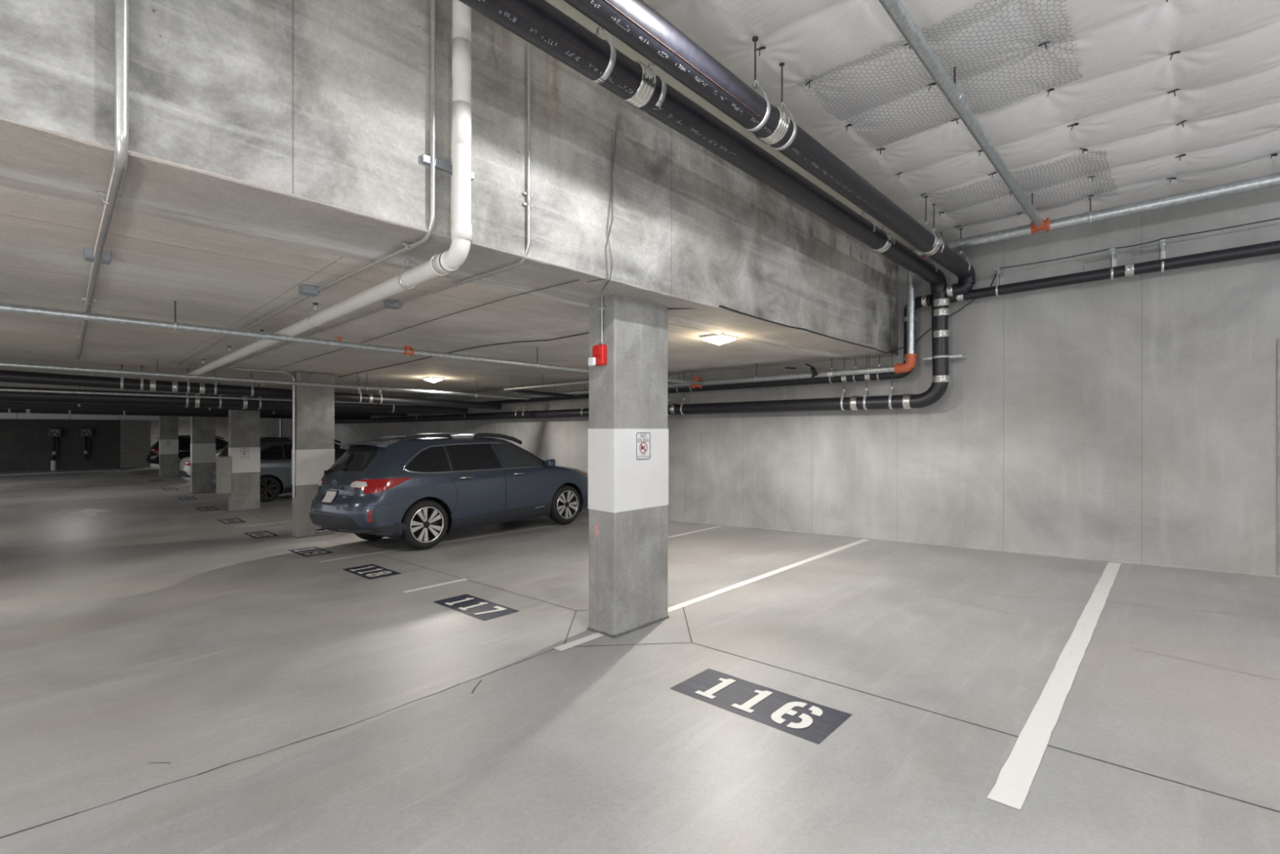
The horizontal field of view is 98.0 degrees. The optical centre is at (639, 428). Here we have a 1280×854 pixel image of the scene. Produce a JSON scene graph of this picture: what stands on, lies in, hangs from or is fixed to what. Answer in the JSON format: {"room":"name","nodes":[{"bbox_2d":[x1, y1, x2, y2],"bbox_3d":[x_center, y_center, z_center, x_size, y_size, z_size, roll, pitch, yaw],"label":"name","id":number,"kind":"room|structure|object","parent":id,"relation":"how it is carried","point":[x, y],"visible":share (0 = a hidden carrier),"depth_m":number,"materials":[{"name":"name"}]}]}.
{"room":"parking garage","nodes":[
{"label":"parking garage","id":0,"kind":"room"},
{"bbox_2d":[0,418,119,471],"bbox_3d":[-30.951,0.520,24.307,0.300,3.200,11.980,0,0,44],"label":"wall","id":1,"kind":"structure","parent":0,"point":[25,444],"depth_m":26.93,"materials":[{"name":"concrete"}]},
{"bbox_2d":[48,427,62,462],"bbox_3d":[-28.173,0.781,26.781,0.260,1.643,0.440,0,0,44],"label":"charger","id":2,"kind":"object","parent":1,"relation":"attached to","point":[54,433],"visible":1,"depth_m":26.76,"materials":[{"name":"plastic"}]},
{"bbox_2d":[80,427,93,461],"bbox_3d":[-27.423,0.781,27.558,0.260,1.643,0.440,0,0,44],"label":"charger","id":3,"kind":"object","parent":1,"relation":"attached to","point":[84,432],"visible":1,"depth_m":27.52,"materials":[{"name":"plastic"}]},
{"bbox_2d":[150,417,226,446],"bbox_3d":[-34.703,0.520,31.939,0.300,3.200,17.750,0,0,44],"label":"wall","id":4,"kind":"structure","parent":0,"point":[184,426],"depth_m":36.62,"materials":[{"name":"grey concrete"}]},
{"bbox_2d":[0,186,839,397],"bbox_3d":[-18.931,-1.163,17.407,44.580,0.335,16.750,0,0,44],"label":"ceiling slab","id":5,"kind":"structure","parent":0,"point":[214,278],"depth_m":5.02,"materials":[{"name":"concrete"}]},
{"bbox_2d":[0,413,190,420],"bbox_3d":[-26.502,-0.568,24.740,0.500,0.265,11.185,0,0,44],"label":"air duct","id":6,"kind":"object","parent":5,"relation":"hanging from","point":[2,415],"visible":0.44,"depth_m":25.30,"materials":[{"name":"metal"}]},
{"bbox_2d":[0,408,370,420],"bbox_3d":[-14.629,-0.648,13.637,0.292,0.693,15.302,0,0,44],"label":"drain pipe","id":7,"kind":"object","parent":5,"relation":"hanging from","point":[2,411],"visible":0.33,"depth_m":15.02,"materials":[{"name":"black metal"}]},
{"bbox_2d":[0,404,407,416],"bbox_3d":[-12.474,-0.693,11.556,0.110,0.604,15.300,0,0,44],"label":"drain pipe","id":8,"kind":"object","parent":5,"relation":"hanging from","point":[2,406],"visible":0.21,"depth_m":12.74,"materials":[{"name":"black metal"}]},
{"bbox_2d":[0,388,415,405],"bbox_3d":[-9.092,-0.570,8.291,0.040,0.100,15.300,0,0,44],"label":"drain pipe","id":9,"kind":"object","parent":5,"relation":"hanging from","point":[1,389],"visible":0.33,"depth_m":9.27,"materials":[{"name":"metal"}]},
{"bbox_2d":[0,386,434,414],"bbox_3d":[-11.179,-0.703,10.305,0.270,0.583,15.301,0,0,44],"label":"drain pipe","id":10,"kind":"object","parent":5,"relation":"hanging from","point":[1,402],"visible":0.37,"depth_m":11.31,"materials":[{"name":"black metal"}]},
{"bbox_2d":[0,380,467,414],"bbox_3d":[-9.881,-0.686,9.053,0.282,0.618,15.302,0,0,44],"label":"drain pipe","id":11,"kind":"object","parent":5,"relation":"hanging from","point":[5,396],"visible":0.73,"depth_m":10.33,"materials":[{"name":"black metal"}]},
{"bbox_2d":[0,364,502,409],"bbox_3d":[-8.694,-0.730,7.907,0.202,0.548,15.304,0,0,44],"label":"drain pipe","id":12,"kind":"object","parent":5,"relation":"hanging from","point":[11,376],"visible":0.91,"depth_m":9.25,"materials":[{"name":"black metal"}]},
{"bbox_2d":[0,358,529,399],"bbox_3d":[-7.066,-0.822,7.655,0.069,0.347,13.201,0,0,44],"label":"pipe","id":13,"kind":"object","parent":5,"relation":"hanging from","point":[157,374],"visible":0.98,"depth_m":8.45,"materials":[{"name":"metal"}]},
{"bbox_2d":[177,0,435,366],"bbox_3d":[-4.067,-1.639,5.609,8.357,1.402,0.152,0,0,44],"label":"conduit","id":14,"kind":"object","parent":5,"relation":"attached to","point":[308,291],"visible":1,"depth_m":2.79,"materials":[{"name":"metal"}]},
{"bbox_2d":[182,0,474,380],"bbox_3d":[-4.135,-1.567,5.882,9.080,1.545,0.280,0,0,44],"label":"pipe","id":15,"kind":"object","parent":5,"relation":"attached to","point":[444,263],"visible":0.98,"depth_m":2.76,"materials":[{"name":"plastic"}]},
{"bbox_2d":[432,250,457,274],"bbox_3d":[-1.006,-0.865,2.889,0.100,0.101,0.101,0,0,44],"label":"socket","id":16,"kind":"object","parent":15,"relation":"attached to","point":[439,264],"depth_m":2.86,"materials":[{"name":"white plastic"}]},
{"bbox_2d":[451,221,471,243],"bbox_3d":[-0.890,-0.980,2.778,0.099,0.080,0.099,0,0,44],"label":"socket","id":17,"kind":"object","parent":15,"relation":"attached to","point":[461,231],"depth_m":2.74,"materials":[{"name":"white plastic"}]},
{"bbox_2d":[0,300,703,385],"bbox_3d":[-3.230,-0.859,4.717,0.065,0.273,12.300,0,0,44],"label":"pipe","id":18,"kind":"object","parent":5,"relation":"hanging from","point":[9,308],"visible":1,"depth_m":4.69,"materials":[{"name":"metal"}]},
{"bbox_2d":[209,42,532,373],"bbox_3d":[-4.051,-1.571,6.347,9.353,1.257,0.125,0,0,43],"label":"conduit","id":19,"kind":"object","parent":5,"relation":"attached to","point":[389,304],"visible":0.99,"depth_m":3.20,"materials":[{"name":"metal"}]},
{"bbox_2d":[271,279,579,370],"bbox_3d":[-3.345,-0.974,6.470,8.201,0.020,0.074,0,0,44],"label":"cable","id":20,"kind":"object","parent":5,"relation":"attached to","point":[578,279],"visible":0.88,"depth_m":4.60,"materials":[{"name":"grey metal"}]},
{"bbox_2d":[422,376,444,382],"bbox_3d":[-4.001,-0.948,10.771,0.383,0.105,0.384,0,0,44],"label":"ceiling light","id":21,"kind":"object","parent":5,"relation":"attached to","point":[430,379],"visible":1,"depth_m":10.70,"materials":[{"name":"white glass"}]},
{"bbox_2d":[338,332,588,377],"bbox_3d":[-2.932,-0.973,7.709,7.933,0.026,0.431,0,0,44],"label":"cable","id":22,"kind":"object","parent":5,"relation":"attached to","point":[587,332],"visible":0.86,"depth_m":6.52,"materials":[{"name":"black rubber"}]},
{"bbox_2d":[503,377,588,397],"bbox_3d":[-0.969,-0.820,10.191,3.550,0.350,1.284,0,0,44],"label":"pipe","id":23,"kind":"object","parent":5,"relation":"hanging from","point":[522,388],"visible":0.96,"depth_m":10.69,"materials":[{"name":"metal"}]},
{"bbox_2d":[333,0,967,423],"bbox_3d":[-9.042,-1.260,9.250,22.140,2.120,14.750,0,0,44],"label":"drain pipe","id":24,"kind":"object","parent":5,"relation":"hanging from","point":[539,23],"visible":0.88,"depth_m":3.81,"materials":[{"name":"black metal"}]},
{"bbox_2d":[479,0,734,154],"bbox_3d":[1.024,-1.771,4.031,0.017,0.007,6.823,0,0,44],"label":"print","id":25,"kind":"object","parent":24,"relation":"attached to","point":[498,7],"depth_m":2.77},
{"bbox_2d":[460,247,925,401],"bbox_3d":[-1.504,-1.451,11.545,13.799,1.565,0.248,0,0,44],"label":"pipe","id":26,"kind":"object","parent":5,"relation":"hanging from","point":[897,368],"visible":0.71,"depth_m":7.56,"materials":[{"name":"metal"}]},
{"bbox_2d":[461,293,931,404],"bbox_3d":[-4.186,-1.137,14.502,21.832,1.092,0.202,0,0,44],"label":"drain pipe","id":27,"kind":"object","parent":5,"relation":"hanging from","point":[925,300],"visible":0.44,"depth_m":8.04,"materials":[{"name":"black metal"}]},
{"bbox_2d":[699,333,737,345],"bbox_3d":[0.843,-0.948,5.941,0.384,0.105,0.383,0,0,44],"label":"ceiling light","id":28,"kind":"object","parent":5,"relation":"attached to","point":[716,339],"visible":0.89,"depth_m":5.87,"materials":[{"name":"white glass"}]},
{"bbox_2d":[0,0,897,359],"bbox_3d":[-2.626,-1.751,1.667,0.746,1.558,16.750,0,0,44],"label":"ceiling beam","id":29,"kind":"structure","parent":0,"point":[304,124],"depth_m":2.71,"materials":[{"name":"concrete"}]},
{"bbox_2d":[75,0,128,359],"bbox_3d":[-4.743,-1.636,4.760,8.163,1.408,0.110,0,0,44],"label":"conduit","id":30,"kind":"object","parent":29,"relation":"attached to","point":[97,256],"visible":1,"depth_m":1.96,"materials":[{"name":"metal"}]},
{"bbox_2d":[586,115,618,282],"bbox_3d":[-0.243,-1.524,3.640,0.206,1.114,0.084,0,0,-4],"label":"cable","id":31,"kind":"object","parent":29,"relation":"attached to","point":[617,115],"visible":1,"depth_m":3.64,"materials":[{"name":"grey metal"}]},
{"bbox_2d":[601,134,613,290],"bbox_3d":[-0.219,-1.449,3.757,0.046,0.963,0.297,0,0,-11],"label":"cable","id":32,"kind":"object","parent":29,"relation":"attached to","point":[612,135],"visible":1,"depth_m":3.64,"materials":[{"name":"grey plastic"}]},
{"bbox_2d":[667,271,996,353],"bbox_3d":[2.014,-1.404,5.870,4.512,0.881,1.052,0,0,-29],"label":"cable","id":33,"kind":"object","parent":29,"relation":"attached to","point":[722,306],"visible":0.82,"depth_m":5.71,"materials":[{"name":"black rubber"}]},
{"bbox_2d":[0,463,1279,853],"bbox_3d":[-14.447,1.492,12.391,58.000,1.052,17.760,0,0,44],"label":"floor","id":34,"kind":"structure","parent":0,"point":[175,678],"depth_m":3.13,"materials":[{"name":"concrete"}]},
{"bbox_2d":[0,466,120,475],"bbox_3d":[-30.008,1.990,23.340,2.400,0.060,11.900,0,0,44],"label":"kerb","id":35,"kind":"object","parent":34,"relation":"on","point":[115,468],"visible":1,"depth_m":25.70,"materials":[{"name":"concrete"}]},
{"bbox_2d":[50,460,56,470],"bbox_3d":[-27.798,1.735,26.349,0.174,0.470,0.174,0,0,44],"label":"bollard","id":36,"kind":"object","parent":35,"relation":"on","point":[53,463],"visible":0.9,"depth_m":26.29,"materials":[{"name":"grey metal"}]},
{"bbox_2d":[64,508,112,517],"bbox_3d":[-13.153,1.995,13.259,1.912,0.010,0.807,0,0,24],"label":"floor arrow marking","id":37,"kind":"object","parent":34,"relation":"on","point":[88,512],"visible":1,"depth_m":13.32,"materials":[{"name":"white paint"}]},
{"bbox_2d":[120,419,151,468],"bbox_3d":[-26.434,0.520,29.119,0.514,3.000,1.180,0,0,44],"label":"pier","id":38,"kind":"object","parent":34,"relation":"on","point":[135,435],"visible":0.83,"depth_m":28.93,"materials":[{"name":"grey concrete"}]},
{"bbox_2d":[148,479,161,481],"bbox_3d":[-18.925,2.013,21.718,0.940,0.003,0.363,0,0,44],"label":"stall number","id":39,"kind":"object","parent":34,"relation":"on","point":[157,480],"visible":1,"depth_m":21.75,"materials":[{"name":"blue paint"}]},
{"bbox_2d":[159,416,178,477],"bbox_3d":[-19.912,0.544,23.488,0.306,3.064,0.612,0,0,44],"label":"concrete column","id":40,"kind":"structure","parent":34,"relation":"on","point":[168,425],"depth_m":23.38,"materials":[{"name":"white paint"}]},
{"bbox_2d":[165,440,171,445],"bbox_3d":[-19.820,0.585,23.374,0.006,0.230,0.180,0,0,44],"label":"parking sign","id":41,"kind":"object","parent":40,"relation":"attached to","point":[168,442],"visible":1,"depth_m":23.37,"materials":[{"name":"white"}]},
{"bbox_2d":[162,487,178,490],"bbox_3d":[-15.760,2.012,18.662,0.940,0.003,0.364,0,0,44],"label":"parking number","id":42,"kind":"object","parent":34,"relation":"on","point":[171,488],"visible":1,"depth_m":18.64,"materials":[{"name":"black paint"}]},
{"bbox_2d":[145,435,228,469],"bbox_3d":[-22.572,1.173,29.024,1.846,1.687,4.832,0,0,44],"label":"car","id":43,"kind":"object","parent":34,"relation":"on","point":[153,456],"visible":0.27,"depth_m":27.63,"materials":[{"name":"paint"}]},
{"bbox_2d":[151,448,159,453],"bbox_3d":[-23.381,1.055,27.052,0.794,0.193,0.251,0,0,-16],"label":"tail lamp","id":44,"kind":"object","parent":43,"relation":"attached to","point":[153,451],"depth_m":26.93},
{"bbox_2d":[177,496,196,500],"bbox_3d":[-13.098,2.005,16.092,0.940,0.007,0.363,0,0,44],"label":"parking number","id":45,"kind":"object","parent":34,"relation":"on","point":[188,497],"visible":1,"depth_m":16.06,"materials":[{"name":"black paint"}]},
{"bbox_2d":[178,448,223,481],"bbox_3d":[-14.647,1.295,21.396,1.816,1.440,4.761,0,0,44],"label":"car","id":46,"kind":"object","parent":34,"relation":"on","point":[184,464],"visible":0.09,"depth_m":19.40,"materials":[{"name":"white paint"}]},
{"bbox_2d":[190,416,215,493],"bbox_3d":[-13.904,0.543,17.689,0.307,3.063,0.612,0,0,44],"label":"concrete column","id":47,"kind":"structure","parent":34,"relation":"on","point":[202,429],"depth_m":17.57,"materials":[{"name":"white paint"}]},
{"bbox_2d":[195,506,218,511],"bbox_3d":[-10.796,1.988,13.870,0.940,0.007,0.364,0,0,44],"label":"parking number","id":48,"kind":"object","parent":34,"relation":"on","point":[210,508],"visible":1,"depth_m":13.82,"materials":[{"name":"black paint"}]},
{"bbox_2d":[217,517,246,524],"bbox_3d":[-8.709,1.958,11.855,0.940,0.013,0.365,0,0,44],"label":"parking number","id":49,"kind":"object","parent":34,"relation":"on","point":[227,521],"visible":1,"depth_m":11.80,"materials":[{"name":"black paint"}]},
{"bbox_2d":[227,395,260,511],"bbox_3d":[-9.717,0.529,13.646,0.307,3.033,0.612,0,0,44],"label":"concrete column","id":50,"kind":"structure","parent":34,"relation":"on","point":[244,426],"depth_m":13.54,"materials":[{"name":"white paint"}]},
{"bbox_2d":[216,456,231,493],"bbox_3d":[-9.962,1.100,13.312,0.415,0.880,0.240,0,0,44],"label":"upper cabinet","id":51,"kind":"object","parent":50,"relation":"attached to","point":[224,464],"visible":1,"depth_m":13.17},
{"bbox_2d":[240,448,248,457],"bbox_3d":[-9.626,0.585,13.532,0.006,0.230,0.180,0,0,44],"label":"parking sign","id":52,"kind":"object","parent":50,"relation":"attached to","point":[244,452],"visible":1,"depth_m":13.53,"materials":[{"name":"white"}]},
{"bbox_2d":[244,530,278,537],"bbox_3d":[-6.875,1.909,10.084,0.940,0.026,0.365,0,0,44],"label":"parking number","id":53,"kind":"object","parent":34,"relation":"on","point":[260,534],"visible":1,"depth_m":10.06,"materials":[{"name":"black paint"}]},
{"bbox_2d":[234,520,291,527],"bbox_3d":[-6.207,1.944,12.935,0.086,0.001,5.310,0,0,44],"label":"parking line","id":54,"kind":"object","parent":34,"relation":"on","point":[286,521],"visible":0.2,"depth_m":11.41,"materials":[{"name":"paint"}]},
{"bbox_2d":[209,436,346,502],"bbox_3d":[-9.904,1.118,16.794,1.846,1.759,4.832,0,0,43],"label":"car","id":55,"kind":"object","parent":34,"relation":"on","point":[275,451],"visible":0.29,"depth_m":15.39,"materials":[{"name":"blue paint"}]},
{"bbox_2d":[265,531,342,541],"bbox_3d":[-4.430,1.879,11.220,0.086,0.003,5.310,0,0,44],"label":"parking line","id":56,"kind":"object","parent":34,"relation":"on","point":[339,531],"visible":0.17,"depth_m":9.48,"materials":[{"name":"white paint"}]},
{"bbox_2d":[288,546,333,556],"bbox_3d":[-4.843,1.799,8.171,0.880,0.041,0.373,0,0,44],"label":"parking number","id":57,"kind":"object","parent":34,"relation":"on","point":[310,551],"visible":1,"depth_m":8.15,"materials":[{"name":"black paint"}]},
{"bbox_2d":[291,371,334,537],"bbox_3d":[-5.796,0.477,9.861,0.308,2.931,0.611,0,0,44],"label":"concrete column","id":58,"kind":"structure","parent":34,"relation":"on","point":[314,405],"depth_m":9.71,"materials":[{"name":"white paint"}]},
{"bbox_2d":[234,367,295,497],"bbox_3d":[-6.222,0.090,9.256,0.080,2.160,0.877,0,0,41],"label":"conduit","id":59,"kind":"object","parent":58,"relation":"attached to","point":[235,368],"visible":1,"depth_m":9.57,"materials":[{"name":"metal"}]},
{"bbox_2d":[342,564,401,579],"bbox_3d":[-3.207,1.694,6.627,0.900,0.042,0.364,0,0,44],"label":"parking number","id":60,"kind":"object","parent":34,"relation":"on","point":[370,571],"visible":1,"depth_m":6.61,"materials":[{"name":"black paint"}]},
{"bbox_2d":[402,578,466,592],"bbox_3d":[-2.125,1.632,5.804,0.086,0.004,0.680,0,0,44],"label":"parking line","id":61,"kind":"object","parent":34,"relation":"on","point":[457,580],"visible":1,"depth_m":5.79,"materials":[{"name":"white paint"}]},
{"bbox_2d":[309,432,587,549],"bbox_3d":[-2.899,0.936,9.655,2.160,1.749,4.832,0,0,39],"label":"station wagon","id":62,"kind":"object","parent":34,"relation":"on","point":[415,490],"visible":1,"depth_m":8.27,"materials":[{"name":"blue metal"}]},
{"bbox_2d":[350,480,367,488],"bbox_3d":[-3.816,0.751,7.531,0.313,0.088,0.058,0,0,21],"label":"lamp","id":63,"kind":"object","parent":62,"relation":"attached to","point":[353,484],"depth_m":7.51,"materials":[{"name":"white plastic"}]},
{"bbox_2d":[352,477,411,493],"bbox_3d":[-3.544,0.775,7.618,0.792,0.190,0.255,0,0,-20],"label":"tail lamp","id":64,"kind":"object","parent":62,"relation":"attached to","point":[360,485],"depth_m":7.55,"materials":[{"name":"red plastic"}]},
{"bbox_2d":[544,458,555,466],"bbox_3d":[-1.605,0.596,9.723,0.248,0.134,0.160,-3,-2,39],"label":"mirror","id":65,"kind":"object","parent":62,"relation":"attached to","point":[550,462],"depth_m":9.63,"materials":[{"name":"blue"}]},
{"bbox_2d":[320,520,588,561],"bbox_3d":[-2.380,1.751,9.240,0.086,0.004,5.310,0,0,44],"label":"parking line","id":66,"kind":"object","parent":34,"relation":"on","point":[584,520],"visible":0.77,"depth_m":8.69,"materials":[{"name":"white paint"}]},
{"bbox_2d":[434,593,519,620],"bbox_3d":[-1.480,1.584,4.974,0.920,0.042,0.345,0,0,44],"label":"parking number","id":67,"kind":"object","parent":34,"relation":"on","point":[479,608],"visible":1,"depth_m":4.94,"materials":[{"name":"black paint"}]},
{"bbox_2d":[586,293,669,637],"bbox_3d":[-0.084,0.297,4.346,0.308,2.569,0.612,0,0,44],"label":"concrete column","id":68,"kind":"structure","parent":34,"relation":"on","point":[628,496],"depth_m":4.18,"materials":[{"name":"white paint"}]},
{"bbox_2d":[587,296,606,366],"bbox_3d":[-0.315,-0.723,4.108,0.130,0.515,0.083,0,0,44],"label":"fire alarm","id":69,"kind":"object","parent":68,"relation":"attached to","point":[599,351],"visible":1,"depth_m":4.09,"materials":[{"name":"metal"}]},
{"bbox_2d":[592,346,600,355],"bbox_3d":[-0.321,-0.573,4.092,0.085,0.065,0.012,0,0,44],"label":"grille","id":70,"kind":"object","parent":69,"relation":"attached to","point":[596,349],"depth_m":4.08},
{"bbox_2d":[635,431,650,459],"bbox_3d":[0.025,0.130,4.250,0.006,0.210,0.160,0,0,44],"label":"parking sign","id":71,"kind":"object","parent":68,"relation":"attached to","point":[642,438],"visible":1,"depth_m":4.25,"materials":[{"name":"white metal"}]},
{"bbox_2d":[667,525,721,537],"bbox_3d":[0.540,1.629,8.478,0.085,0.004,2.350,0,0,44],"label":"parking line","id":72,"kind":"object","parent":34,"relation":"on","point":[718,526],"visible":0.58,"depth_m":8.80,"materials":[{"name":"white paint"}]},
{"bbox_2d":[553,538,868,650],"bbox_3d":[1.274,1.518,5.740,0.096,0.004,5.310,0,0,44],"label":"parking line","id":73,"kind":"object","parent":34,"relation":"on","point":[571,644],"visible":0.86,"depth_m":5.27,"materials":[{"name":"white paint"}]},
{"bbox_2d":[670,668,851,743],"bbox_3d":[0.621,1.460,2.990,0.900,0.036,0.370,0,0,44],"label":"parking number","id":74,"kind":"object","parent":34,"relation":"on","point":[811,721],"visible":1,"depth_m":2.94,"materials":[{"name":"black paint"}]},
{"bbox_2d":[986,561,1121,809],"bbox_3d":[3.197,1.412,3.989,0.111,0.005,5.260,0,0,44],"label":"parking line","id":75,"kind":"object","parent":34,"relation":"on","point":[1011,787],"visible":1,"depth_m":2.79,"materials":[{"name":"white paint"}]},
{"bbox_2d":[226,186,1279,575],"bbox_3d":[-9.266,-0.055,19.918,55.000,4.950,0.312,0,0,44],"label":"wall","id":76,"kind":"structure","parent":0,"point":[1136,418],"depth_m":6.30,"materials":[{"name":"concrete"}]},
{"bbox_2d":[279,418,281,436],"bbox_3d":[-18.394,0.420,28.460,0.097,2.600,0.097,0,0,44],"label":"conduit","id":77,"kind":"object","parent":76,"relation":"attached to","point":[280,420],"visible":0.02,"depth_m":28.42,"materials":[{"name":"metal"}]},
{"bbox_2d":[578,511,1279,577],"bbox_3d":[2.146,1.530,8.694,22.992,0.932,0.050,0,0,44],"label":"trim","id":78,"kind":"structure","parent":76,"relation":"attached to","point":[1238,572],"depth_m":6.39,"materials":[{"name":"concrete"}]},
{"bbox_2d":[949,239,1279,302],"bbox_3d":[6.722,-1.708,4.083,8.001,0.344,0.287,0,0,44],"label":"pipe","id":79,"kind":"object","parent":76,"relation":"attached to","point":[1131,269],"visible":0.94,"depth_m":5.64,"materials":[{"name":"black metal"}]},
{"bbox_2d":[1000,217,1279,268],"bbox_3d":[6.496,-1.891,4.209,6.500,0.088,0.011,0,0,44],"label":"cable","id":80,"kind":"object","parent":79,"relation":"attached to","point":[1277,218],"visible":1,"depth_m":5.54,"materials":[{"name":"black rubber"}]},
{"bbox_2d":[545,0,1279,248],"bbox_3d":[2.763,-2.325,2.920,5.280,0.075,7.440,0,0,44],"label":"ceiling","id":81,"kind":"structure","parent":0,"point":[1226,69],"depth_m":3.80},
{"bbox_2d":[755,46,765,56],"bbox_3d":[0.737,-2.316,3.410,0.072,0.047,0.031,0,0,43],"label":"pin","id":82,"kind":"object","parent":81,"relation":"attached to","point":[762,47],"visible":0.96,"depth_m":3.40,"materials":[{"name":"metal"}]},
{"bbox_2d":[563,0,975,297],"bbox_3d":[-1.169,-1.960,1.518,0.410,0.719,14.560,0,0,44],"label":"drain pipe","id":83,"kind":"object","parent":81,"relation":"hanging from","point":[634,23],"visible":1,"depth_m":3.23,"materials":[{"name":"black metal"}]},
{"bbox_2d":[591,0,864,201],"bbox_3d":[1.327,-1.785,3.913,0.017,0.007,7.073,0,0,44],"label":"print","id":84,"kind":"object","parent":83,"relation":"attached to","point":[602,8],"depth_m":2.97},
{"bbox_2d":[752,35,758,41],"bbox_3d":[0.684,-2.314,3.301,0.033,0.012,0.033,0,0,21],"label":"washer","id":85,"kind":"object","parent":83,"relation":"in","point":[755,38],"depth_m":3.29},
{"bbox_2d":[797,0,1082,146],"bbox_3d":[1.999,-2.314,3.700,1.420,0.078,1.274,0,0,44],"label":"netting","id":86,"kind":"object","parent":81,"relation":"attached to","point":[941,120],"visible":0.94,"depth_m":3.60,"materials":[{"name":"metal"}]},
{"bbox_2d":[878,0,1049,235],"bbox_3d":[0.342,-2.172,1.822,0.150,0.276,11.097,0,0,44],"label":"pipe","id":87,"kind":"object","parent":81,"relation":"hanging from","point":[897,11],"visible":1,"depth_m":3.54,"materials":[{"name":"metal"}]},
{"bbox_2d":[925,150,1118,226],"bbox_3d":[3.771,-2.311,5.492,1.399,0.061,1.253,0,0,44],"label":"netting","id":88,"kind":"object","parent":81,"relation":"attached to","point":[1108,169],"visible":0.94,"depth_m":5.40,"materials":[{"name":"metal"}]},
{"bbox_2d":[1038,41,1050,49],"bbox_3d":[2.451,-2.319,3.360,0.072,0.049,0.031,0,0,12],"label":"pin","id":89,"kind":"object","parent":81,"relation":"attached to","point":[1045,44],"visible":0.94,"depth_m":3.36,"materials":[{"name":"metal"}]},
{"bbox_2d":[1066,123,1078,130],"bbox_3d":[3.322,-2.318,4.267,0.072,0.048,0.030,0,0,42],"label":"pin","id":90,"kind":"object","parent":81,"relation":"attached to","point":[1074,124],"visible":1,"depth_m":4.27,"materials":[{"name":"metal"}]},
{"bbox_2d":[910,172,1279,256],"bbox_3d":[6.247,-2.168,3.865,8.380,0.284,0.115,0,0,44],"label":"pipe","id":91,"kind":"object","parent":81,"relation":"hanging from","point":[1271,180],"visible":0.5,"depth_m":5.31,"materials":[{"name":"metal"}]},
{"bbox_2d":[1168,51,1180,60],"bbox_3d":[3.313,-2.324,3.458,0.071,0.050,0.031,0,0,40],"label":"pin","id":92,"kind":"object","parent":81,"relation":"attached to","point":[1175,52],"visible":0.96,"depth_m":3.46,"materials":[{"name":"metal"}]},
{"bbox_2d":[1167,88,1181,96],"bbox_3d":[3.705,-2.332,3.853,0.072,0.048,0.031,0,0,25],"label":"pin","id":93,"kind":"object","parent":81,"relation":"attached to","point":[1174,91],"visible":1,"depth_m":3.86,"materials":[{"name":"metal"}]},
{"bbox_2d":[1176,120,1187,127],"bbox_3d":[4.131,-2.324,4.237,0.031,0.048,0.073,0,0,-31],"label":"pin","id":94,"kind":"object","parent":81,"relation":"attached to","point":[1182,122],"visible":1,"depth_m":4.24,"materials":[{"name":"metal"}]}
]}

